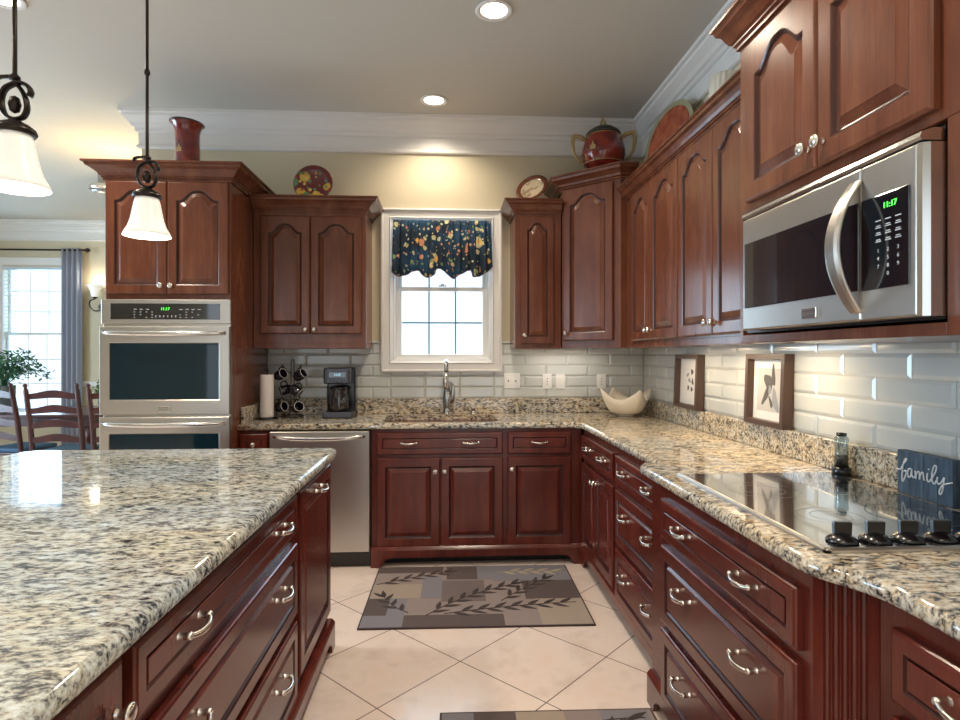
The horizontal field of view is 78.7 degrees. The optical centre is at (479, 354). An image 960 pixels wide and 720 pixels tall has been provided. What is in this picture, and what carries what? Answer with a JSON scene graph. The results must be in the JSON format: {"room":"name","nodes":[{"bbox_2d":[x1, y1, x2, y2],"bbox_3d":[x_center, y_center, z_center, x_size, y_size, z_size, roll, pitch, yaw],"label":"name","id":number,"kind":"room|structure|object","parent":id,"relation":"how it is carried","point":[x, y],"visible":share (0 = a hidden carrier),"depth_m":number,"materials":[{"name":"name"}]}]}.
{"room":"kitchen","nodes":[
{"label":"kitchen","id":0,"kind":"room"},
{"bbox_2d":[0,241,105,445],"bbox_3d":[-4.734,-0.201,7.816,4.445,3.100,0.150,0,0,-3],"label":"wall","id":1,"kind":"structure","parent":0,"point":[93,262],"depth_m":7.71,"materials":[{"name":"beige paint"}]},
{"bbox_2d":[0,257,60,404],"bbox_3d":[-5.833,-0.221,7.718,0.980,2.100,0.140,0,0,-3],"label":"window","id":2,"kind":"structure","parent":1,"relation":"in","point":[3,260],"depth_m":7.67,"materials":[{"name":"white paint"}]},
{"bbox_2d":[0,248,89,252],"bbox_3d":[-5.886,-1.361,7.609,1.630,0.060,0.128,0,0,-3],"label":"curtain rod","id":3,"kind":"object","parent":1,"relation":"attached to","point":[87,250],"visible":1,"depth_m":7.58,"materials":[{"name":"brown metal"}]},
{"bbox_2d":[61,248,81,444],"bbox_3d":[-5.304,-0.043,7.609,0.253,2.685,0.073,0,0,-3],"label":"curtain","id":4,"kind":"object","parent":3,"relation":"hanging from","point":[71,261],"visible":0.78,"depth_m":7.60,"materials":[{"name":"grey fabric"}]},
{"bbox_2d":[85,284,104,311],"bbox_3d":[-4.995,-0.736,7.608,0.210,0.340,0.234,0,0,-3],"label":"wall sconce","id":5,"kind":"object","parent":1,"relation":"attached to","point":[94,289],"visible":0.87,"depth_m":7.56,"materials":[{"name":"white glass"}]},
{"bbox_2d":[0,0,727,219],"bbox_3d":[-2.639,-1.801,2.352,8.300,0.100,11.300,0,0,-3],"label":"ceiling","id":6,"kind":"structure","parent":0,"point":[82,60],"depth_m":3.48,"materials":[{"name":"grey paint"}]},
{"bbox_2d":[0,0,26,9],"bbox_3d":[-2.340,-1.746,2.870,0.192,0.008,0.192,0,0,-3],"label":"recessed light","id":7,"kind":"object","parent":6,"relation":"in","point":[7,4],"visible":0.89,"depth_m":2.92,"materials":[{"name":"white paint"}]},
{"bbox_2d":[0,0,52,195],"bbox_3d":[-1.126,-1.077,1.418,0.149,1.346,0.149,0,0,-3],"label":"pendant light","id":8,"kind":"object","parent":6,"relation":"hanging from","point":[21,173],"visible":1,"depth_m":1.41,"materials":[{"name":"white glass"}]},
{"bbox_2d":[88,174,104,193],"bbox_3d":[-3.663,-1.664,5.699,0.250,0.171,0.250,0,0,-3],"label":"flush ceiling light","id":9,"kind":"object","parent":6,"relation":"attached to","point":[99,186],"visible":0.52,"depth_m":5.61,"materials":[{"name":"silver metal"}]},
{"bbox_2d":[122,0,171,239],"bbox_3d":[-1.133,-1.077,1.994,0.149,1.346,0.149,0,0,-3],"label":"pendant light","id":10,"kind":"object","parent":6,"relation":"hanging from","point":[146,220],"visible":1,"depth_m":1.98,"materials":[{"name":"white glass"}]},
{"bbox_2d":[420,94,447,106],"bbox_3d":[-0.317,-1.746,4.024,0.192,0.008,0.192,0,0,-3],"label":"recessed light","id":11,"kind":"object","parent":6,"relation":"in","point":[432,100],"visible":1,"depth_m":4.03,"materials":[{"name":"white paint"}]},
{"bbox_2d":[475,0,512,21],"bbox_3d":[0.071,-1.746,2.974,0.192,0.008,0.192,0,0,-3],"label":"recessed light","id":12,"kind":"object","parent":6,"relation":"in","point":[488,10],"visible":1,"depth_m":2.97,"materials":[{"name":"white paint"}]},
{"bbox_2d":[142,149,643,461],"bbox_3d":[-0.533,-0.201,4.432,3.855,3.100,0.150,0,0,-3],"label":"wall","id":13,"kind":"structure","parent":0,"point":[398,180],"depth_m":4.36,"materials":[{"name":"beige paint"}]},
{"bbox_2d":[250,194,383,348],"bbox_3d":[-1.119,-0.554,4.110,0.845,1.023,0.415,0,0,-3],"label":"upper cabinet","id":14,"kind":"object","parent":13,"relation":"attached to","point":[313,253],"visible":1,"depth_m":3.97,"materials":[{"name":"brown wood"}]},
{"bbox_2d":[293,165,332,194],"bbox_3d":[-1.174,-1.206,4.120,0.274,0.270,0.064,0,0,-5],"label":"decorative plate","id":15,"kind":"object","parent":14,"relation":"on","point":[311,179],"visible":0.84,"depth_m":4.13,"materials":[{"name":"multicoloured ceramic"}]},
{"bbox_2d":[381,208,501,371],"bbox_3d":[-0.288,-0.478,4.422,0.897,1.212,0.178,0,0,-3],"label":"window","id":16,"kind":"structure","parent":13,"relation":"in","point":[393,359],"depth_m":4.36,"materials":[{"name":"white paint"}]},
{"bbox_2d":[391,220,492,278],"bbox_3d":[-0.277,-0.778,4.325,0.749,0.436,0.053,0,0,-3],"label":"window valance","id":17,"kind":"object","parent":16,"relation":"attached to","point":[456,248],"visible":1,"depth_m":4.33,"materials":[{"name":"fabric"}]},
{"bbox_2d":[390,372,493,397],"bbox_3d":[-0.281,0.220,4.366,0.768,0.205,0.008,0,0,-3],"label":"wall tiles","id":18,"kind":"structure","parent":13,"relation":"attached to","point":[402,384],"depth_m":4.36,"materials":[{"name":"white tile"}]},
{"bbox_2d":[268,343,643,398],"bbox_3d":[-0.154,0.142,4.374,2.806,0.463,0.009,0,0,-3],"label":"tiled wall","id":19,"kind":"structure","parent":13,"relation":"attached to","point":[623,368],"depth_m":4.40,"materials":[{"name":"grey tile"}]},
{"bbox_2d":[504,373,519,388],"bbox_3d":[0.240,0.195,4.386,0.119,0.114,0.011,0,0,-3],"label":"wall outlet","id":20,"kind":"object","parent":19,"relation":"attached to","point":[511,380],"visible":1,"depth_m":4.38,"materials":[{"name":"white plastic"}]},
{"bbox_2d":[543,374,551,388],"bbox_3d":[0.505,0.199,4.402,0.069,0.112,0.010,0,0,-3],"label":"wall outlet","id":21,"kind":"object","parent":19,"relation":"attached to","point":[547,378],"visible":1,"depth_m":4.40,"materials":[{"name":"white plastic"}]},
{"bbox_2d":[556,374,564,388],"bbox_3d":[0.605,0.199,4.408,0.070,0.112,0.009,0,0,-3],"label":"wall outlet","id":22,"kind":"object","parent":19,"relation":"attached to","point":[560,378],"visible":1,"depth_m":4.41,"materials":[{"name":"white plastic"}]},
{"bbox_2d":[597,374,605,388],"bbox_3d":[0.917,0.201,4.425,0.069,0.111,0.010,0,0,-3],"label":"wall outlet","id":23,"kind":"object","parent":19,"relation":"attached to","point":[601,378],"visible":1,"depth_m":4.42,"materials":[{"name":"white plastic"}]},
{"bbox_2d":[500,198,562,348],"bbox_3d":[0.357,-0.557,4.200,0.402,1.028,0.405,0,0,-3],"label":"upper cabinet","id":24,"kind":"object","parent":13,"relation":"attached to","point":[535,223],"visible":1,"depth_m":4.07,"materials":[{"name":"brown wood"}]},
{"bbox_2d":[516,175,547,197],"bbox_3d":[0.372,-1.201,4.210,0.244,0.211,0.125,0,0,31],"label":"decorative plate","id":25,"kind":"object","parent":24,"relation":"on","point":[533,186],"visible":0.94,"depth_m":4.23,"materials":[{"name":"brown ceramic"}]},
{"bbox_2d":[544,161,647,348],"bbox_3d":[0.878,-0.639,4.074,0.772,1.184,0.717,0,0,-3],"label":"upper cabinet","id":26,"kind":"object","parent":13,"relation":"attached to","point":[593,212],"visible":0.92,"depth_m":3.90,"materials":[{"name":"brown wood"}]},
{"bbox_2d":[571,117,636,168],"bbox_3d":[0.846,-1.433,4.015,0.348,0.407,0.298,0,0,-29],"label":"lidded jar","id":27,"kind":"object","parent":26,"relation":"on","point":[603,144],"visible":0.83,"depth_m":3.91,"materials":[{"name":"red ceramic"}]},
{"bbox_2d":[300,559,667,719],"bbox_3d":[-2.639,1.399,2.352,8.300,0.100,11.300,0,0,-3],"label":"floor","id":28,"kind":"structure","parent":0,"point":[410,674],"depth_m":2.55,"materials":[{"name":"tile"}]},
{"bbox_2d":[0,383,56,455],"bbox_3d":[-4.371,0.800,5.511,0.492,1.102,0.528,0,0,9],"label":"dining chair","id":29,"kind":"object","parent":28,"relation":"on","point":[20,446],"visible":0.53,"depth_m":5.32,"materials":[{"name":"brown wood"}]},
{"bbox_2d":[0,442,56,452],"bbox_3d":[-4.361,0.879,5.579,0.390,0.040,0.390,0,0,9],"label":"seat cushion","id":30,"kind":"object","parent":29,"relation":"on","point":[8,448],"depth_m":5.54,"materials":[{"name":"blue fabric"}]},
{"bbox_2d":[0,406,103,443],"bbox_3d":[-5.062,0.965,6.170,2.600,0.768,1.040,0,0,-3],"label":"dining table","id":31,"kind":"object","parent":28,"relation":"on","point":[40,417],"visible":0.12,"depth_m":5.75,"materials":[{"name":"brown wood"}]},
{"bbox_2d":[0,347,55,406],"bbox_3d":[-4.980,0.234,6.155,0.900,0.693,0.825,0,0,36],"label":"potted plant","id":32,"kind":"object","parent":31,"relation":"on","point":[14,369],"visible":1,"depth_m":6.15,"materials":[{"name":"green plant"}]},
{"bbox_2d":[91,381,98,404],"bbox_3d":[-4.037,0.404,6.280,0.272,0.359,0.253,0,0,-3],"label":"flower arrangement","id":33,"kind":"object","parent":31,"relation":"on","point":[97,387],"visible":0.09,"depth_m":6.24,"materials":[{"name":"green plant"}]},
{"bbox_2d":[22,383,98,450],"bbox_3d":[-3.783,0.800,5.368,0.492,1.102,0.528,0,0,-6],"label":"dining chair","id":34,"kind":"object","parent":28,"relation":"on","point":[31,426],"visible":0.69,"depth_m":5.18,"materials":[{"name":"brown wood"}]},
{"bbox_2d":[44,444,98,449],"bbox_3d":[-3.790,0.879,5.436,0.390,0.040,0.390,0,0,-6],"label":"seat cushion","id":35,"kind":"object","parent":34,"relation":"on","point":[88,446],"depth_m":5.43,"materials":[{"name":"blue fabric"}]},
{"bbox_2d":[85,383,98,449],"bbox_3d":[-3.253,0.800,5.398,0.492,1.102,0.528,0,0,-6],"label":"dining chair","id":36,"kind":"object","parent":28,"relation":"on","point":[91,411],"visible":0.12,"depth_m":5.18,"materials":[{"name":"brown wood"}]},
{"bbox_2d":[52,657,137,719],"bbox_3d":[-1.210,0.912,0.589,1.352,0.875,0.715,0,0,-3],"label":"base cabinet","id":37,"kind":"object","parent":28,"relation":"on","point":[102,699],"visible":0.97,"depth_m":0.91,"materials":[{"name":"brown wood"}]},
{"bbox_2d":[79,158,275,448],"bbox_3d":[-1.899,0.102,3.857,0.926,2.495,0.830,0,0,-3],"label":"tall cabinet","id":38,"kind":"object","parent":28,"relation":"on","point":[206,206],"visible":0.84,"depth_m":3.53,"materials":[{"name":"brown wood"}]},
{"bbox_2d":[99,299,231,449],"bbox_3d":[-1.871,0.299,3.476,0.751,1.260,0.122,0,0,-3],"label":"double oven","id":39,"kind":"object","parent":38,"relation":"in","point":[165,365],"visible":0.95,"depth_m":3.48,"materials":[{"name":"silver metal"}]},
{"bbox_2d":[169,116,204,160],"bbox_3d":[-1.861,-1.312,3.719,0.208,0.335,0.208,0,0,-3],"label":"vase","id":40,"kind":"object","parent":38,"relation":"on","point":[187,131],"visible":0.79,"depth_m":3.66,"materials":[{"name":"red ceramic"}]},
{"bbox_2d":[120,494,303,719],"bbox_3d":[-1.258,0.911,1.513,1.361,0.874,1.135,0,0,-3],"label":"base cabinet","id":41,"kind":"object","parent":28,"relation":"on","point":[228,649],"visible":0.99,"depth_m":1.47,"materials":[{"name":"brown wood"}]},
{"bbox_2d":[239,430,270,448],"bbox_3d":[-1.439,0.911,3.968,0.194,0.874,0.652,0,0,-3],"label":"base cabinet","id":42,"kind":"object","parent":28,"relation":"on","point":[248,439],"visible":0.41,"depth_m":3.68,"materials":[{"name":"brown wood"}]},
{"bbox_2d":[294,464,334,708],"bbox_3d":[-1.305,0.912,2.379,1.367,0.875,0.600,0,0,-3],"label":"base cabinet","id":43,"kind":"object","parent":28,"relation":"on","point":[316,632],"visible":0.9,"depth_m":2.36,"materials":[{"name":"brown wood"}]},
{"bbox_2d":[0,448,336,719],"bbox_3d":[-1.287,0.454,1.348,1.405,0.038,2.740,0,0,-3],"label":"countertop","id":44,"kind":"structure","parent":43,"relation":"on","point":[97,547],"depth_m":1.37,"materials":[{"name":"stone"}]},
{"bbox_2d":[270,429,370,566],"bbox_3d":[-1.023,0.912,3.953,0.624,0.869,0.671,0,0,-3],"label":"dishwasher","id":45,"kind":"object","parent":28,"relation":"on","point":[351,466],"visible":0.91,"depth_m":3.69,"materials":[{"name":"silver metal"}]},
{"bbox_2d":[371,420,581,567],"bbox_3d":[-0.029,0.912,4.045,1.360,0.875,0.661,0,0,-3],"label":"base cabinet","id":46,"kind":"object","parent":28,"relation":"on","point":[496,493],"visible":0.98,"depth_m":3.76,"materials":[{"name":"brown wood"}]},
{"bbox_2d":[357,565,595,629],"bbox_3d":[-0.029,1.343,3.303,1.180,0.011,0.830,0,0,-2],"label":"kitchen rug","id":47,"kind":"object","parent":28,"relation":"on","point":[512,596],"visible":1,"depth_m":3.21,"materials":[{"name":"grey fabric"}]},
{"bbox_2d":[440,708,656,719],"bbox_3d":[0.268,1.343,1.710,0.800,0.011,1.000,0,0,-2],"label":"kitchen rug","id":48,"kind":"object","parent":28,"relation":"on","point":[628,713],"visible":1,"depth_m":2.17,"materials":[{"name":"grey fabric"}]},
{"bbox_2d":[581,430,616,601],"bbox_3d":[0.960,0.912,3.423,0.661,0.875,0.735,0,0,-3],"label":"base cabinet","id":49,"kind":"object","parent":28,"relation":"on","point":[598,485],"visible":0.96,"depth_m":3.35,"materials":[{"name":"brown wood"}]},
{"bbox_2d":[613,448,651,659],"bbox_3d":[1.002,0.911,2.680,0.661,0.874,0.753,0,0,-3],"label":"base cabinet","id":50,"kind":"object","parent":28,"relation":"on","point":[632,596],"visible":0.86,"depth_m":2.71,"materials":[{"name":"brown wood"}]},
{"bbox_2d":[647,480,879,719],"bbox_3d":[1.011,0.912,1.746,0.741,0.875,1.110,0,0,-3],"label":"base cabinet","id":51,"kind":"object","parent":28,"relation":"on","point":[740,632],"visible":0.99,"depth_m":1.52,"materials":[{"name":"brown wood"}]},
{"bbox_2d":[880,599,959,719],"bbox_3d":[1.102,0.911,0.854,0.681,0.874,0.680,0,0,-3],"label":"base cabinet","id":52,"kind":"object","parent":28,"relation":"on","point":[920,663],"visible":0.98,"depth_m":1.07,"materials":[{"name":"brown wood"}]},
{"bbox_2d":[237,397,959,640],"bbox_3d":[-0.041,0.398,2.411,2.803,0.150,3.939,0,0,-3],"label":"countertop","id":53,"kind":"structure","parent":52,"relation":"on","point":[671,440],"depth_m":2.42,"materials":[{"name":"stone"}]},
{"bbox_2d":[256,370,277,419],"bbox_3d":[-1.446,0.267,3.974,0.148,0.336,0.148,0,0,-3],"label":"paper towel holder","id":54,"kind":"object","parent":53,"relation":"on","point":[266,381],"visible":1,"depth_m":3.94,"materials":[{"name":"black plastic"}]},
{"bbox_2d":[281,359,303,417],"bbox_3d":[-1.313,0.231,4.101,0.158,0.404,0.158,0,0,-3],"label":"mug tree","id":55,"kind":"object","parent":53,"relation":"on","point":[296,415],"visible":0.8,"depth_m":4.10,"materials":[{"name":"black metal"}]},
{"bbox_2d":[273,366,287,379],"bbox_3d":[-1.382,0.129,4.050,0.094,0.099,0.070,0,0,31],"label":"mug","id":56,"kind":"object","parent":55,"relation":"hanging from","point":[282,373],"visible":1,"depth_m":4.04,"materials":[{"name":"black ceramic"}]},
{"bbox_2d":[274,398,288,412],"bbox_3d":[-1.377,0.349,4.047,0.092,0.100,0.071,0,0,26],"label":"mug","id":57,"kind":"object","parent":55,"relation":"hanging from","point":[282,406],"visible":0.98,"depth_m":4.04,"materials":[{"name":"black ceramic"}]},
{"bbox_2d":[278,381,290,395],"bbox_3d":[-1.372,0.236,4.131,0.092,0.106,0.071,0,0,-32],"label":"mug","id":58,"kind":"object","parent":55,"relation":"hanging from","point":[283,389],"visible":0.73,"depth_m":4.11,"materials":[{"name":"black ceramic"}]},
{"bbox_2d":[289,382,303,397],"bbox_3d":[-1.270,0.243,4.049,0.098,0.108,0.071,0,0,6],"label":"mug","id":59,"kind":"object","parent":55,"relation":"hanging from","point":[294,389],"visible":1,"depth_m":4.02,"materials":[{"name":"black ceramic"}]},
{"bbox_2d":[291,398,303,412],"bbox_3d":[-1.262,0.354,4.047,0.071,0.103,0.095,0,0,-37],"label":"mug","id":60,"kind":"object","parent":55,"relation":"hanging from","point":[298,406],"visible":1,"depth_m":4.05,"materials":[{"name":"black ceramic"}]},
{"bbox_2d":[293,367,307,381],"bbox_3d":[-1.246,0.136,4.059,0.098,0.099,0.070,0,0,21],"label":"mug","id":61,"kind":"object","parent":55,"relation":"hanging from","point":[301,374],"visible":1,"depth_m":4.04,"materials":[{"name":"black ceramic"}]},
{"bbox_2d":[322,367,357,417],"bbox_3d":[-0.979,0.262,4.096,0.205,0.345,0.279,0,0,-3],"label":"coffee maker","id":62,"kind":"object","parent":53,"relation":"on","point":[342,382],"visible":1,"depth_m":4.03,"materials":[{"name":"black plastic"}]},
{"bbox_2d":[442,359,454,413],"bbox_3d":[-0.225,0.233,4.245,0.095,0.404,0.194,0,0,-3],"label":"faucet","id":63,"kind":"object","parent":53,"relation":"on","point":[448,396],"visible":1,"depth_m":4.28,"materials":[{"name":"silver metal"}]},
{"bbox_2d":[470,406,475,413],"bbox_3d":[-0.049,0.407,4.304,0.042,0.057,0.041,0,0,-3],"label":"air gap","id":64,"kind":"object","parent":53,"relation":"on","point":[473,408],"visible":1,"depth_m":4.29,"materials":[{"name":"silver metal"}]},
{"bbox_2d":[600,387,650,416],"bbox_3d":[1.038,0.336,4.166,0.300,0.197,0.300,0,0,30],"label":"serving bowl","id":65,"kind":"object","parent":53,"relation":"on","point":[616,402],"visible":1,"depth_m":4.07,"materials":[{"name":"beige ceramic"}]},
{"bbox_2d":[673,354,704,410],"bbox_3d":[1.262,0.161,3.546,0.056,0.326,0.335,0,0,-3],"label":"picture frame","id":66,"kind":"object","parent":53,"relation":"on","point":[689,369],"visible":1,"depth_m":3.54,"materials":[{"name":"brown wood"}]},
{"bbox_2d":[682,365,694,397],"bbox_3d":[1.270,0.162,3.546,0.008,0.195,0.215,0,0,-3],"label":"print","id":67,"kind":"object","parent":66,"relation":"attached to","point":[688,371],"depth_m":3.56,"materials":[{"name":"grey paper"}]},
{"bbox_2d":[743,354,794,429],"bbox_3d":[1.312,0.160,2.672,0.056,0.328,0.325,0,0,-3],"label":"picture frame","id":68,"kind":"object","parent":53,"relation":"on","point":[769,378],"visible":1,"depth_m":2.66,"materials":[{"name":"brown wood"}]},
{"bbox_2d":[757,364,780,412],"bbox_3d":[1.320,0.149,2.673,0.009,0.221,0.205,0,0,-3],"label":"print","id":69,"kind":"object","parent":68,"relation":"attached to","point":[768,375],"depth_m":2.68,"materials":[{"name":"grey paper"}]},
{"bbox_2d":[677,472,959,553],"bbox_3d":[1.018,0.408,1.712,0.570,0.053,0.829,0,0,-3],"label":"cooktop","id":70,"kind":"object","parent":53,"relation":"in","point":[829,512],"visible":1,"depth_m":1.59,"materials":[{"name":"black glass"}]},
{"bbox_2d":[831,432,851,476],"bbox_3d":[1.301,0.357,2.108,0.062,0.156,0.062,0,0,-3],"label":"pepper mill","id":71,"kind":"object","parent":53,"relation":"on","point":[841,468],"visible":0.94,"depth_m":2.09,"materials":[{"name":"black plastic"}]},
{"bbox_2d":[896,449,959,508],"bbox_3d":[1.339,0.366,1.752,0.031,0.136,0.204,0,0,-3],"label":"word sign","id":72,"kind":"object","parent":53,"relation":"on","point":[935,479],"visible":1,"depth_m":1.73,"materials":[{"name":"blue wood"}]},
{"bbox_2d":[644,64,739,160],"bbox_3d":[1.533,-0.201,0.779,0.150,3.100,7.380,0,0,-3],"label":"wall","id":73,"kind":"structure","parent":0,"point":[705,99],"depth_m":3.44,"materials":[{"name":"beige paint"}]},
{"bbox_2d":[117,0,739,158],"bbox_3d":[-0.465,-1.622,0.965,3.817,0.258,7.980,0,0,-3],"label":"trim","id":74,"kind":"structure","parent":73,"relation":"attached to","point":[225,129],"depth_m":4.28,"materials":[{"name":"white paint"}]},
{"bbox_2d":[616,140,742,347],"bbox_3d":[1.107,-0.559,3.369,0.398,1.033,0.877,0,0,-3],"label":"upper cabinet","id":75,"kind":"object","parent":73,"relation":"attached to","point":[650,192],"visible":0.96,"depth_m":3.25,"materials":[{"name":"brown wood"}]},
{"bbox_2d":[645,99,692,159],"bbox_3d":[1.149,-1.315,3.581,0.092,0.469,0.476,0,0,-16],"label":"decorative plate","id":76,"kind":"object","parent":75,"relation":"on","point":[679,111],"visible":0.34,"depth_m":3.62,"materials":[{"name":"red ceramic"}]},
{"bbox_2d":[667,69,779,345],"bbox_3d":[1.162,-0.559,2.425,0.398,1.033,1.012,0,0,-3],"label":"upper cabinet","id":77,"kind":"object","parent":73,"relation":"attached to","point":[707,144],"visible":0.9,"depth_m":2.55,"materials":[{"name":"brown wood"}]},
{"bbox_2d":[708,69,737,98],"bbox_3d":[1.207,-1.223,2.874,0.166,0.298,0.164,0,0,-3],"label":"ribbed pot","id":78,"kind":"object","parent":77,"relation":"on","point":[717,80],"visible":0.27,"depth_m":2.82,"materials":[{"name":"beige ceramic"}]},
{"bbox_2d":[643,342,959,459],"bbox_3d":[1.362,0.142,2.368,0.009,0.463,4.172,0,0,-3],"label":"tiled wall","id":79,"kind":"structure","parent":73,"relation":"attached to","point":[892,397],"depth_m":2.12,"materials":[{"name":"grey tile"}]},
{"bbox_2d":[709,0,959,343],"bbox_3d":[1.106,-0.559,1.471,0.618,1.044,1.020,0,0,-3],"label":"upper cabinet","id":80,"kind":"object","parent":73,"relation":"attached to","point":[826,86],"visible":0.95,"depth_m":1.41,"materials":[{"name":"brown wood"}]},
{"bbox_2d":[741,125,947,332],"bbox_3d":[1.011,-0.255,1.498,0.510,0.372,0.746,0,0,-3],"label":"microwave","id":81,"kind":"object","parent":80,"relation":"in","point":[864,243],"visible":1,"depth_m":1.28,"materials":[{"name":"silver metal"}]},
{"bbox_3d":[-2.486,-0.201,6.132,0.150,3.100,3.470,0,0,-3],"label":"wall","id":82,"kind":"structure","parent":0,"visible":0},
{"bbox_2d":[82,381,98,386],"bbox_3d":[-3.893,0.384,6.077,2.665,0.070,3.420,0,0,-3],"label":"trim","id":83,"kind":"structure","parent":82,"relation":"attached to","point":[92,383],"depth_m":7.70,"materials":[{"name":"white paint"}]},
{"bbox_3d":[-6.708,-0.201,2.118,0.150,3.100,11.000,0,0,-3],"label":"wall","id":84,"kind":"structure","parent":0,"visible":0},
{"bbox_2d":[0,219,104,241],"bbox_3d":[-4.489,-1.622,2.246,4.295,0.258,11.000,0,0,-3],"label":"trim","id":85,"kind":"structure","parent":84,"relation":"attached to","point":[10,229],"depth_m":7.65,"materials":[{"name":"white paint"}]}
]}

